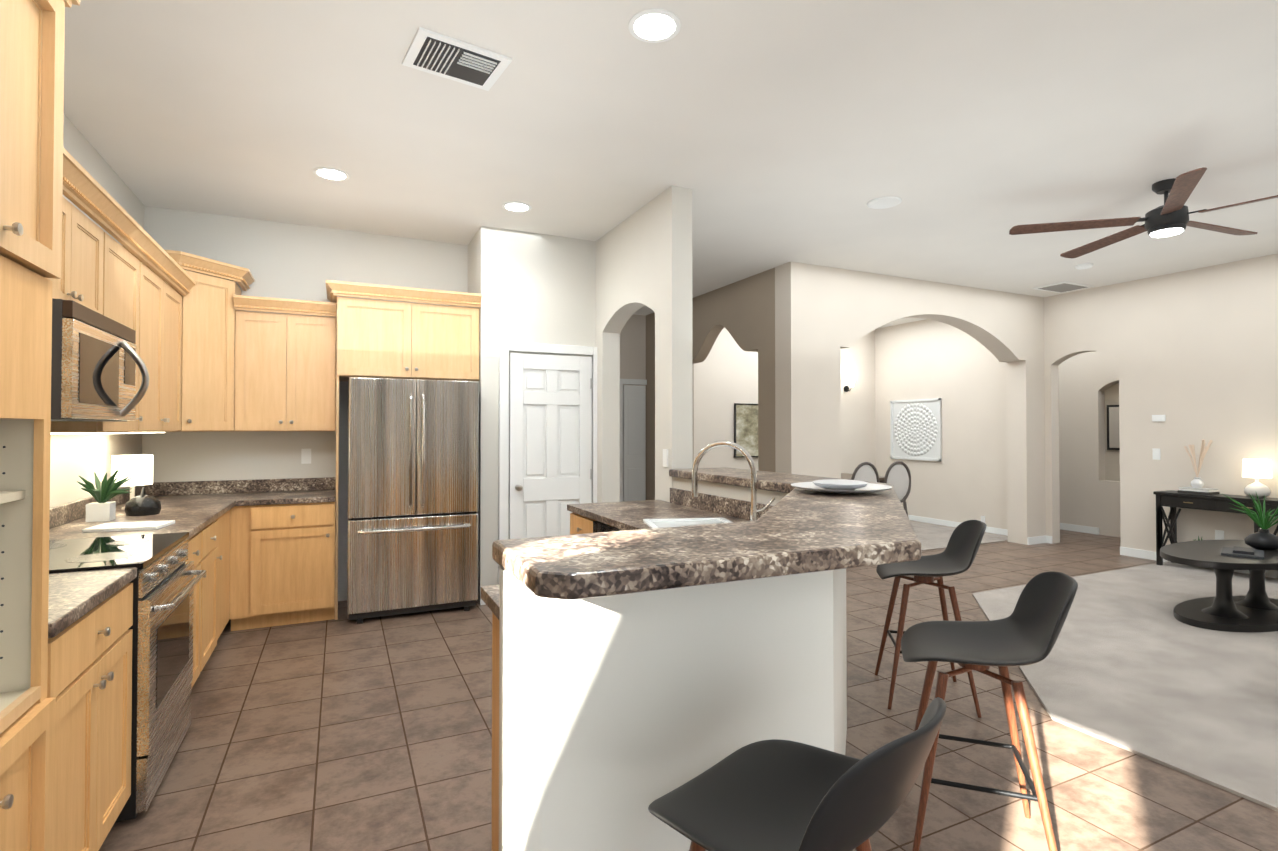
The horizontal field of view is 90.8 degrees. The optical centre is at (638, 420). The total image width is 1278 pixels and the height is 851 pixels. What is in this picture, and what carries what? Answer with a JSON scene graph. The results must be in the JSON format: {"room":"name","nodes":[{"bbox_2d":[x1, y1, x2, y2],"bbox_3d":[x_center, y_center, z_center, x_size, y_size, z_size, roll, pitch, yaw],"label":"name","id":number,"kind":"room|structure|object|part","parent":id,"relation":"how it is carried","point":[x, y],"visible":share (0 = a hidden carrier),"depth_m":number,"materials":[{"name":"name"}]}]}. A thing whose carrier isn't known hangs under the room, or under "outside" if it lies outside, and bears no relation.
{"room":"open-plan kitchen","nodes":[
{"label":"open-plan kitchen","id":0,"kind":"room"},
{"bbox_2d":[50,114,144,507],"bbox_3d":[-1.896,-0.110,0.766,0.150,3.050,8.750,0,-1,-25],"label":"wall","id":1,"kind":"structure","parent":0,"point":[73,458],"depth_m":3.62,"materials":[{"name":"paint"}]},
{"bbox_2d":[0,424,39,639],"bbox_3d":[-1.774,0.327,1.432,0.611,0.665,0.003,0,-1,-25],"label":"open shelf cabinet","id":2,"kind":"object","parent":1,"relation":"attached to","point":[19,443],"depth_m":1.55,"materials":[{"name":"beige wood"}]},
{"bbox_2d":[0,0,75,423],"bbox_3d":[-1.597,-0.594,1.119,0.652,1.168,0.764,0,-1,-25],"label":"upper cabinet","id":3,"kind":"object","parent":1,"relation":"attached to","point":[36,167],"depth_m":1.50,"materials":[{"name":"brown wood"}]},
{"bbox_2d":[72,196,83,305],"bbox_3d":[-2.323,-0.645,2.262,0.348,0.440,0.438,0,-1,-25],"label":"upper cabinet","id":4,"kind":"object","parent":1,"relation":"attached to","point":[77,216],"depth_m":2.55,"materials":[{"name":"brown wood"}]},
{"bbox_2d":[36,485,143,531],"bbox_3d":[-2.844,0.480,2.965,0.020,0.100,3.646,0,-1,-25],"label":"backsplash","id":5,"kind":"structure","parent":1,"relation":"attached to","point":[60,514],"depth_m":3.29,"materials":[{"name":"brown stone"}]},
{"bbox_2d":[40,228,147,435],"bbox_3d":[-2.687,-0.399,3.029,0.348,0.910,0.626,0,-1,-25],"label":"upper cabinet","id":6,"kind":"object","parent":1,"relation":"attached to","point":[127,270],"depth_m":3.15,"materials":[{"name":"brown wood"}]},
{"bbox_2d":[84,208,107,316],"bbox_3d":[-2.459,-0.641,2.550,0.348,0.440,0.437,0,-1,-25],"label":"upper cabinet","id":7,"kind":"object","parent":1,"relation":"attached to","point":[95,239],"depth_m":2.74,"materials":[{"name":"brown wood"}]},
{"bbox_2d":[51,298,149,421],"bbox_3d":[-2.291,-0.210,2.447,0.562,0.415,0.751,0,-1,-25],"label":"microwave","id":8,"kind":"object","parent":7,"relation":"attached to","point":[96,358],"visible":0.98,"depth_m":2.36,"materials":[{"name":"grey metal"}]},
{"bbox_2d":[148,264,183,432],"bbox_3d":[-2.989,-0.391,3.667,0.348,0.910,1.054,0,-1,-25],"label":"upper cabinet","id":9,"kind":"object","parent":1,"relation":"attached to","point":[165,301],"depth_m":3.79,"materials":[{"name":"brown wood"}]},
{"bbox_2d":[51,432,164,434],"bbox_3d":[-2.875,0.065,3.382,0.260,0.006,1.380,0,-1,-25],"label":"light","id":10,"kind":"object","parent":9,"relation":"attached to","point":[113,432],"depth_m":2.98,"materials":[{"name":"white"}]},
{"bbox_2d":[142,206,467,603],"bbox_3d":[-2.683,-0.051,5.151,2.480,3.050,0.150,0,-1,-25],"label":"wall","id":11,"kind":"structure","parent":0,"point":[289,261],"depth_m":5.02,"materials":[{"name":"paint"}]},
{"bbox_2d":[132,244,251,431],"bbox_3d":[-3.184,-0.519,4.461,0.675,1.188,0.675,0,-1,-25],"label":"upper cabinet","id":12,"kind":"object","parent":11,"relation":"attached to","point":[216,350],"depth_m":4.41,"materials":[{"name":"brown wood"}]},
{"bbox_2d":[144,477,335,495],"bbox_3d":[-3.042,0.505,4.877,1.258,0.100,0.020,0,-1,-25],"label":"backsplash","id":13,"kind":"structure","parent":11,"relation":"attached to","point":[187,488],"depth_m":4.84,"materials":[{"name":"brown stone"}]},
{"bbox_2d":[248,308,339,430],"bbox_3d":[-2.707,-0.360,4.866,0.666,0.880,0.348,0,-1,-25],"label":"upper cabinet","id":14,"kind":"object","parent":11,"relation":"attached to","point":[293,385],"depth_m":4.72,"materials":[{"name":"brown wood"}]},
{"bbox_2d":[301,449,310,463],"bbox_3d":[-2.672,0.283,5.063,0.070,0.120,0.007,0,-1,-25],"label":"switch plate","id":15,"kind":"object","parent":11,"relation":"attached to","point":[306,459],"depth_m":5.06,"materials":[{"name":"white plastic"}]},
{"bbox_2d":[336,281,481,380],"bbox_3d":[-1.882,-0.670,5.139,1.046,0.688,0.568,0,-1,-25],"label":"upper cabinet","id":16,"kind":"object","parent":11,"relation":"attached to","point":[380,338],"depth_m":4.86,"materials":[{"name":"brown wood"}]},
{"bbox_2d":[468,226,595,603],"bbox_3d":[-1.042,-0.041,5.927,1.150,3.050,1.350,0,-1,-25],"label":"wall","id":17,"kind":"structure","parent":0,"point":[530,287],"depth_m":5.21,"materials":[{"name":"paint"}]},
{"bbox_2d":[498,341,596,584],"bbox_3d":[-0.736,0.416,5.296,0.884,2.120,0.042,0,-1,-25],"label":"door frame","id":18,"kind":"structure","parent":17,"relation":"attached to","point":[505,347],"depth_m":5.12,"materials":[{"name":"white wood"}]},
{"bbox_2d":[509,353,591,538],"bbox_3d":[-0.720,0.460,5.262,0.710,2.030,0.109,0,-1,-25],"label":"pantry door","id":19,"kind":"structure","parent":17,"relation":"in","point":[550,437],"depth_m":5.27,"materials":[{"name":"white wood"}]},
{"bbox_2d":[620,314,645,385],"bbox_3d":[-0.686,-0.002,8.807,1.960,3.050,0.150,0,-1,-25],"label":"wall","id":20,"kind":"structure","parent":0,"point":[633,348],"depth_m":9.03,"materials":[{"name":"paint"}]},
{"bbox_2d":[620,379,646,501],"bbox_3d":[-0.099,0.465,8.975,0.450,2.120,0.038,0,-1,-25],"label":"door frame","id":21,"kind":"structure","parent":20,"relation":"attached to","point":[634,381],"depth_m":8.89,"materials":[{"name":"white"}]},
{"bbox_2d":[623,385,645,500],"bbox_3d":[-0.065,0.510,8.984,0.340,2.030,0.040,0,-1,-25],"label":"hall door","id":22,"kind":"structure","parent":20,"relation":"in","point":[634,442],"depth_m":8.97,"materials":[{"name":"white"}]},
{"bbox_2d":[596,185,692,502],"bbox_3d":[-0.007,-0.054,4.896,0.160,3.050,1.400,0,-1,-25],"label":"wall","id":23,"kind":"structure","parent":0,"point":[643,255],"depth_m":4.44,"materials":[{"name":"paint"}]},
{"bbox_2d":[663,449,667,466],"bbox_3d":[0.180,0.253,4.301,0.006,0.120,0.070,0,-1,-25],"label":"switch plate","id":24,"kind":"object","parent":23,"relation":"attached to","point":[665,451],"depth_m":4.29,"materials":[{"name":"white plastic"}]},
{"bbox_2d":[670,489,800,528],"bbox_3d":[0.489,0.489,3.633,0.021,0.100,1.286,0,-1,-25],"label":"backsplash","id":25,"kind":"structure","parent":23,"relation":"attached to","point":[770,514],"depth_m":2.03,"materials":[{"name":"brown stone"}]},
{"bbox_2d":[64,0,1277,328],"bbox_3d":[2.311,-1.638,4.300,14.200,0.100,12.400,0,-1,-25],"label":"ceiling","id":26,"kind":"structure","parent":0,"point":[770,134],"depth_m":3.38,"materials":[{"name":"paint"}]},
{"bbox_2d":[313,167,349,180],"bbox_3d":[-1.980,-1.588,4.060,0.214,0.006,0.214,0,-1,-25],"label":"recessed light","id":27,"kind":"object","parent":26,"relation":"in","point":[329,173],"visible":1,"depth_m":4.05,"materials":[{"name":"white"}]},
{"bbox_2d":[402,27,511,90],"bbox_3d":[-0.812,-1.597,2.809,0.400,0.020,0.300,1,-1,-33],"label":"ceiling vent","id":28,"kind":"object","parent":26,"relation":"in","point":[437,54],"visible":1,"depth_m":2.78,"materials":[{"name":"white metal"}]},
{"bbox_2d":[502,201,531,211],"bbox_3d":[-0.902,-1.580,4.659,0.214,0.006,0.214,0,-1,-25],"label":"recessed light","id":29,"kind":"object","parent":26,"relation":"in","point":[513,206],"visible":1,"depth_m":4.65,"materials":[{"name":"white"}]},
{"bbox_2d":[629,9,680,42],"bbox_3d":[0.064,-1.608,2.571,0.214,0.006,0.214,0,-1,-25],"label":"recessed light","id":30,"kind":"object","parent":26,"relation":"in","point":[654,25],"visible":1,"depth_m":2.57,"materials":[{"name":"white"}]},
{"bbox_2d":[867,196,901,208],"bbox_3d":[1.746,-1.570,4.493,0.247,0.030,0.237,0,-1,-32],"label":"ceiling speaker","id":31,"kind":"object","parent":26,"relation":"attached to","point":[884,202],"depth_m":4.55,"materials":[{"name":"white plastic"}]},
{"bbox_2d":[1032,281,1093,292],"bbox_3d":[4.897,-1.541,7.283,0.530,0.012,0.380,0,-1,-25],"label":"ceiling vent","id":32,"kind":"object","parent":26,"relation":"in","point":[1063,287],"visible":1,"depth_m":7.26,"materials":[{"name":"white metal"}]},
{"bbox_2d":[1075,263,1092,269],"bbox_3d":[4.412,-1.546,6.241,0.249,0.030,0.176,0,-1,-32],"label":"ceiling speaker","id":33,"kind":"object","parent":26,"relation":"attached to","point":[1086,265],"depth_m":6.27,"materials":[{"name":"white plastic"}]},
{"bbox_2d":[1009,167,1277,258],"bbox_3d":[3.578,-1.415,4.212,1.746,0.346,1.784,0,-1,-25],"label":"ceiling fan","id":34,"kind":"object","parent":26,"relation":"hanging from","point":[1170,217],"visible":1,"depth_m":4.22,"materials":[{"name":"black wood"}]},
{"bbox_2d":[499,477,846,850],"bbox_3d":[0.039,0.898,2.818,1.835,1.089,2.368,0,-1,-25],"label":"wall","id":35,"kind":"structure","parent":0,"point":[619,714],"depth_m":1.50,"materials":[{"name":"paint"}]},
{"bbox_2d":[685,441,775,520],"bbox_3d":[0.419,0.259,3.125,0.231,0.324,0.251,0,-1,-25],"label":"faucet","id":36,"kind":"object","parent":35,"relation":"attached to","point":[751,478],"depth_m":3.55,"materials":[{"name":"silver metal"}]},
{"bbox_2d":[99,529,1277,850],"bbox_3d":[2.311,1.512,4.258,14.200,0.100,12.400,0,-1,-25],"label":"floor","id":37,"kind":"structure","parent":0,"point":[345,733],"depth_m":2.75,"materials":[{"name":"brown tile"}]},
{"bbox_2d":[0,696,51,850],"bbox_3d":[-1.597,1.047,1.097,0.652,0.745,0.756,0,-1,-25],"label":"base cabinet","id":38,"kind":"object","parent":37,"relation":"on","point":[26,740],"depth_m":1.49,"materials":[{"name":"brown wood"}]},
{"bbox_2d":[0,576,136,850],"bbox_3d":[-1.900,0.991,1.751,0.639,0.875,0.799,0,-1,-25],"label":"base cabinet","id":39,"kind":"object","parent":37,"relation":"on","point":[85,667],"depth_m":1.84,"materials":[{"name":"brown wood"}]},
{"bbox_2d":[0,692,35,727],"bbox_3d":[-1.606,0.660,1.098,0.632,0.030,0.742,0,-1,-25],"label":"countertop","id":40,"kind":"structure","parent":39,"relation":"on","point":[8,708],"depth_m":1.45,"materials":[{"name":"beige wood"}]},
{"bbox_2d":[36,567,136,635],"bbox_3d":[-1.931,0.533,1.781,0.658,0.038,0.726,0,-1,-25],"label":"countertop","id":41,"kind":"structure","parent":39,"relation":"on","point":[60,597],"depth_m":1.86,"materials":[{"name":"brown stone"}]},
{"bbox_2d":[36,540,207,688],"bbox_3d":[-2.519,1.008,3.037,0.620,0.875,0.526,0,-1,-25],"label":"base cabinet","id":42,"kind":"object","parent":37,"relation":"on","point":[198,553],"depth_m":3.28,"materials":[{"name":"brown wood"}]},
{"bbox_2d":[49,532,206,822],"bbox_3d":[-2.206,0.965,2.472,0.751,0.906,0.759,0,-1,-25],"label":"range","id":43,"kind":"object","parent":37,"relation":"on","point":[164,581],"visible":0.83,"depth_m":2.42,"materials":[{"name":"silver metal"}]},
{"bbox_2d":[208,540,219,658],"bbox_3d":[-2.693,1.013,3.405,0.620,0.875,0.571,0,-1,-25],"label":"base cabinet","id":44,"kind":"object","parent":37,"relation":"on","point":[213,545],"depth_m":3.71,"materials":[{"name":"brown wood"}]},
{"bbox_2d":[220,540,235,634],"bbox_3d":[-2.927,1.020,3.900,0.620,0.875,0.666,0,-1,-25],"label":"base cabinet","id":45,"kind":"object","parent":37,"relation":"on","point":[227,547],"depth_m":4.25,"materials":[{"name":"brown wood"}]},
{"bbox_2d":[244,528,335,629],"bbox_3d":[-2.590,1.031,4.753,0.540,0.875,0.618,0,-1,-25],"label":"base cabinet","id":46,"kind":"object","parent":37,"relation":"on","point":[288,580],"depth_m":4.48,"materials":[{"name":"brown wood"}]},
{"bbox_2d":[36,488,335,547],"bbox_3d":[-2.596,0.561,3.908,1.278,0.038,2.151,0,-1,-25],"label":"countertop","id":47,"kind":"structure","parent":46,"relation":"on","point":[213,515],"depth_m":4.36,"materials":[{"name":"brown stone"}]},
{"bbox_2d":[77,470,132,521],"bbox_3d":[-2.857,0.397,3.384,0.211,0.275,0.221,0,-1,-25],"label":"potted plant","id":48,"kind":"object","parent":47,"relation":"on","point":[102,494],"visible":1,"depth_m":3.37,"materials":[{"name":"white"}]},
{"bbox_2d":[81,520,174,532],"bbox_3d":[-2.531,0.524,3.140,0.310,0.015,0.230,0,-1,-17],"label":"open book","id":49,"kind":"object","parent":47,"relation":"on","point":[130,526],"visible":1,"depth_m":3.08,"materials":[{"name":"white paper"}]},
{"bbox_2d":[111,455,152,509],"bbox_3d":[-3.106,0.376,3.865,0.200,0.330,0.200,0,-1,-25],"label":"light","id":50,"kind":"object","parent":47,"relation":"on","point":[138,469],"visible":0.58,"depth_m":3.80,"materials":[{"name":"beige ceramic"}]},
{"bbox_2d":[124,487,160,515],"bbox_3d":[-2.848,0.458,3.622,0.170,0.160,0.170,0,-1,-25],"label":"kettle","id":51,"kind":"object","parent":47,"relation":"on","point":[143,505],"visible":1,"depth_m":3.57,"materials":[{"name":"black"}]},
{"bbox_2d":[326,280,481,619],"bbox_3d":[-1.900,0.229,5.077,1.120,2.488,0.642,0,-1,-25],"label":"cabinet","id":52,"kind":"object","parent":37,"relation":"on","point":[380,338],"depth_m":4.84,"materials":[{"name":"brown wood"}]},
{"bbox_2d":[347,377,478,623],"bbox_3d":[-1.808,0.582,5.012,0.920,1.780,0.814,0,-1,-25],"label":"fridge","id":53,"kind":"object","parent":37,"relation":"on","point":[413,449],"visible":1,"depth_m":4.69,"materials":[{"name":"grey metal"}]},
{"bbox_2d":[492,613,498,850],"bbox_3d":[-0.059,1.007,2.957,1.578,0.875,2.395,0,-1,-25],"label":"base cabinet","id":54,"kind":"object","parent":37,"relation":"on","point":[495,628],"depth_m":1.91,"materials":[{"name":"brown wood"}]},
{"bbox_2d":[481,501,920,624],"bbox_3d":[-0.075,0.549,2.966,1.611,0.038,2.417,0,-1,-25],"label":"countertop","id":55,"kind":"structure","parent":54,"relation":"on","point":[624,547],"depth_m":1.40,"materials":[{"name":"brown stone"}]},
{"bbox_2d":[643,517,731,528],"bbox_3d":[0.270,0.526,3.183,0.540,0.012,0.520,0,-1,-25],"label":"sink","id":56,"kind":"object","parent":55,"relation":"in","point":[672,522],"depth_m":3.30,"materials":[{"name":"white"}]},
{"bbox_2d":[791,479,891,493],"bbox_3d":[0.854,0.278,2.677,0.410,0.044,0.410,0,-1,-25],"label":"platter","id":57,"kind":"object","parent":55,"relation":"on","point":[842,486],"visible":1,"depth_m":2.62,"materials":[{"name":"white ceramic"}]},
{"bbox_2d":[648,697,945,850],"bbox_3d":[0.303,0.962,1.215,0.519,0.924,0.467,-1,-1,45],"label":"stool","id":58,"kind":"object","parent":37,"relation":"on","point":[775,795],"visible":1,"depth_m":1.18,"materials":[{"name":"black plastic"}]},
{"bbox_2d":[874,520,986,717],"bbox_3d":[1.545,0.990,3.340,0.519,0.924,0.467,0,-1,13],"label":"stool","id":59,"kind":"object","parent":37,"relation":"on","point":[957,555],"visible":0.96,"depth_m":3.35,"materials":[{"name":"black plastic"}]},
{"bbox_3d":[1.535,0.682,3.346,0.566,0.313,0.564,0,-1,-25],"label":"seat","id":60,"kind":"part","parent":59,"relation":"part of","materials":[{"name":"black plastic"}]},
{"bbox_2d":[901,571,1077,850],"bbox_3d":[1.172,0.974,2.136,0.519,0.924,0.467,0,-1,20],"label":"stool","id":61,"kind":"object","parent":37,"relation":"on","point":[1027,631],"visible":0.98,"depth_m":2.12,"materials":[{"name":"black plastic"}]},
{"bbox_3d":[1.162,0.666,2.144,0.568,0.313,0.568,0,-1,-25],"label":"seat","id":62,"kind":"part","parent":61,"relation":"part of","materials":[{"name":"black plastic"}]},
{"bbox_2d":[646,268,775,499],"bbox_3d":[0.806,-0.016,7.771,0.150,3.050,2.999,0,-1,-25],"label":"wall","id":63,"kind":"structure","parent":0,"point":[742,311],"depth_m":6.93,"materials":[{"name":"paint"}]},
{"bbox_2d":[694,328,875,473],"bbox_3d":[2.127,0.008,9.585,3.790,3.050,0.150,0,-1,-25],"label":"wall","id":64,"kind":"structure","parent":0,"point":[725,374],"depth_m":9.22,"materials":[{"name":"paint"}]},
{"bbox_2d":[734,403,757,456],"bbox_3d":[1.657,0.139,9.256,0.600,0.780,0.036,0,-1,-25],"label":"framed picture","id":65,"kind":"object","parent":64,"relation":"attached to","point":[746,427],"visible":0.5,"depth_m":9.21,"materials":[{"name":"black wood"}]},
{"bbox_2d":[844,379,854,391],"bbox_3d":[3.343,-0.562,9.980,0.120,0.199,0.180,0,-1,-25],"label":"sconce","id":66,"kind":"object","parent":64,"relation":"attached to","point":[851,382],"visible":0.98,"depth_m":9.93,"materials":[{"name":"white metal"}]},
{"bbox_2d":[775,262,1045,544],"bbox_3d":[3.215,-0.025,7.113,3.940,3.050,0.250,0,-1,-25],"label":"wall","id":67,"kind":"structure","parent":0,"point":[824,315],"depth_m":6.61,"materials":[{"name":"paint"}]},
{"bbox_2d":[1027,535,1049,544],"bbox_3d":[4.892,1.463,7.733,0.360,0.090,0.030,0,-1,-25],"label":"baseboard","id":68,"kind":"structure","parent":67,"relation":"attached to","point":[1037,539],"depth_m":7.74,"materials":[{"name":"white wood"}]},
{"bbox_2d":[910,520,1007,550],"bbox_3d":[2.694,1.510,8.367,3.770,0.014,2.480,0,-1,-25],"label":"floor","id":69,"kind":"structure","parent":0,"point":[931,536],"depth_m":8.18,"materials":[{"name":"grey carpet"}]},
{"bbox_2d":[841,473,884,482],"bbox_3d":[2.359,1.145,8.601,2.000,0.750,0.900,0,-1,-25],"label":"dining table","id":70,"kind":"object","parent":69,"relation":"on","point":[849,476],"visible":0.12,"depth_m":8.64,"materials":[{"name":"brown wood"}]},
{"bbox_2d":[851,462,878,481],"bbox_3d":[2.684,1.008,7.915,0.460,1.010,0.502,0,-1,-25],"label":"dining chair","id":71,"kind":"object","parent":69,"relation":"on","point":[864,471],"visible":0.17,"depth_m":7.71,"materials":[{"name":"grey fabric"}]},
{"bbox_3d":[2.684,0.820,7.918,0.420,0.565,0.473,0,-1,-25],"label":"seat","id":72,"kind":"part","parent":71,"relation":"part of","materials":[{"name":"grey fabric"}]},
{"bbox_2d":[884,461,910,515],"bbox_3d":[3.182,1.011,8.150,0.460,1.010,0.502,0,-1,-25],"label":"dining chair","id":73,"kind":"object","parent":69,"relation":"on","point":[898,476],"visible":0.5,"depth_m":7.96,"materials":[{"name":"grey"}]},
{"bbox_3d":[3.181,0.823,8.153,0.420,0.565,0.473,0,-1,-25],"label":"seat","id":74,"kind":"part","parent":73,"relation":"part of","materials":[{"name":"grey fabric"}]},
{"bbox_2d":[875,254,1277,551],"bbox_3d":[6.165,-0.044,5.661,0.150,3.050,10.700,0,-1,-25],"label":"wall","id":75,"kind":"structure","parent":0,"point":[1194,352],"depth_m":6.91,"materials":[{"name":"paint"}]},
{"bbox_2d":[890,398,941,460],"bbox_3d":[4.200,0.133,9.597,0.033,0.920,0.920,0,-1,-25],"label":"art","id":76,"kind":"object","parent":75,"relation":"attached to","point":[915,429],"visible":1,"depth_m":9.57,"materials":[{"name":"white"}]},
{"bbox_2d":[908,515,1007,535],"bbox_3d":[4.404,1.483,9.167,0.015,0.090,2.480,0,-1,-25],"label":"baseboard","id":77,"kind":"structure","parent":75,"relation":"attached to","point":[911,517],"depth_m":9.09,"materials":[{"name":"white wood"}]},
{"bbox_2d":[1152,448,1159,459],"bbox_3d":[5.552,0.355,6.765,0.006,0.120,0.070,0,-1,-25],"label":"switch plate","id":78,"kind":"object","parent":75,"relation":"attached to","point":[1155,451],"depth_m":6.76,"materials":[{"name":"white plastic"}]},
{"bbox_2d":[1152,415,1165,420],"bbox_3d":[5.561,-0.030,6.748,0.010,0.070,0.120,0,-1,-25],"label":"thermostat","id":79,"kind":"object","parent":75,"relation":"attached to","point":[1154,417],"depth_m":6.74,"materials":[{"name":"white plastic"}]},
{"bbox_2d":[1120,547,1277,578],"bbox_3d":[6.857,1.414,3.988,0.015,0.090,6.820,0,-1,-25],"label":"baseboard","id":80,"kind":"structure","parent":75,"relation":"attached to","point":[1138,553],"depth_m":6.83,"materials":[{"name":"white wood"}]},
{"bbox_2d":[1215,530,1223,539],"bbox_3d":[5.778,1.149,6.276,0.006,0.120,0.070,0,-1,-25],"label":"switch plate","id":81,"kind":"object","parent":75,"relation":"attached to","point":[1219,534],"depth_m":6.27,"materials":[{"name":"white plastic"}]},
{"bbox_2d":[1058,351,1120,536],"bbox_3d":[6.267,-0.008,8.365,0.150,3.050,5.000,0,-1,-25],"label":"wall","id":82,"kind":"structure","parent":0,"point":[1089,495],"depth_m":8.57,"materials":[{"name":"paint"}]},
{"bbox_2d":[1060,523,1098,534],"bbox_3d":[5.657,1.486,9.439,0.015,0.090,2.260,0,-1,-25],"label":"baseboard","id":83,"kind":"structure","parent":82,"relation":"attached to","point":[1071,527],"depth_m":8.63,"materials":[{"name":"white wood"}]},
{"bbox_2d":[1105,382,1119,480],"bbox_3d":[6.362,-0.008,8.410,0.060,3.050,5.000,0,-1,-25],"label":"wall","id":84,"kind":"structure","parent":0,"point":[1112,465],"depth_m":8.43,"materials":[{"name":"beige paint"}]},
{"bbox_2d":[1107,405,1119,449],"bbox_3d":[6.333,0.087,8.361,0.030,0.600,0.220,0,-1,-25],"label":"mirror","id":85,"kind":"object","parent":84,"relation":"attached to","point":[1113,439],"visible":0.64,"depth_m":8.38,"materials":[{"name":"black mirror"}]},
{"bbox_2d":[972,561,1277,811],"bbox_3d":[4.784,1.435,2.763,4.790,0.014,6.340,0,-1,-25],"label":"rug","id":86,"kind":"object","parent":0,"point":[1130,663],"depth_m":3.53,"materials":[{"name":"grey carpet"}]},
{"bbox_2d":[1153,490,1277,570],"bbox_3d":[5.664,1.104,6.095,0.320,0.765,1.030,0,-1,-25],"label":"console table","id":87,"kind":"object","parent":86,"relation":"on","point":[1172,499],"visible":0.62,"depth_m":6.24,"materials":[{"name":"black wood"}]},
{"bbox_2d":[1178,487,1219,494],"bbox_3d":[5.584,0.698,6.294,0.190,0.052,0.260,0,-1,-25],"label":"books","id":88,"kind":"object","parent":87,"relation":"on","point":[1203,491],"visible":1,"depth_m":6.24,"materials":[{"name":"grey paper"}]},
{"bbox_2d":[1184,439,1212,487],"bbox_3d":[5.596,0.427,6.323,0.240,0.488,0.221,0,-1,-25],"label":"vase","id":89,"kind":"object","parent":88,"relation":"on","point":[1197,482],"visible":1,"depth_m":6.30,"materials":[{"name":"white ceramic"}]},
{"bbox_2d":[1242,459,1271,497],"bbox_3d":[5.772,0.538,5.888,0.200,0.360,0.200,0,-1,-25],"label":"table lamp","id":90,"kind":"object","parent":87,"relation":"on","point":[1256,469],"visible":0.92,"depth_m":5.83,"materials":[{"name":"beige ceramic"}]},
{"bbox_2d":[1160,540,1277,632],"bbox_3d":[4.499,1.218,4.711,1.480,0.500,0.760,0,-1,-25],"label":"coffee table","id":91,"kind":"object","parent":86,"relation":"on","point":[1255,609],"visible":0.88,"depth_m":4.57,"materials":[{"name":"black wood"}]},
{"bbox_2d":[1221,546,1263,558],"bbox_3d":[4.393,0.949,4.587,0.220,0.034,0.340,-1,-1,45],"label":"books","id":92,"kind":"object","parent":91,"relation":"on","point":[1242,552],"visible":1,"depth_m":4.52,"materials":[{"name":"grey paper"}]},
{"bbox_2d":[1223,493,1277,549],"bbox_3d":[4.699,0.749,4.755,0.337,0.440,0.459,0,-1,-25],"label":"potted plant","id":93,"kind":"object","parent":91,"relation":"on","point":[1263,538],"visible":1,"depth_m":4.75,"materials":[{"name":"black"}]}
]}

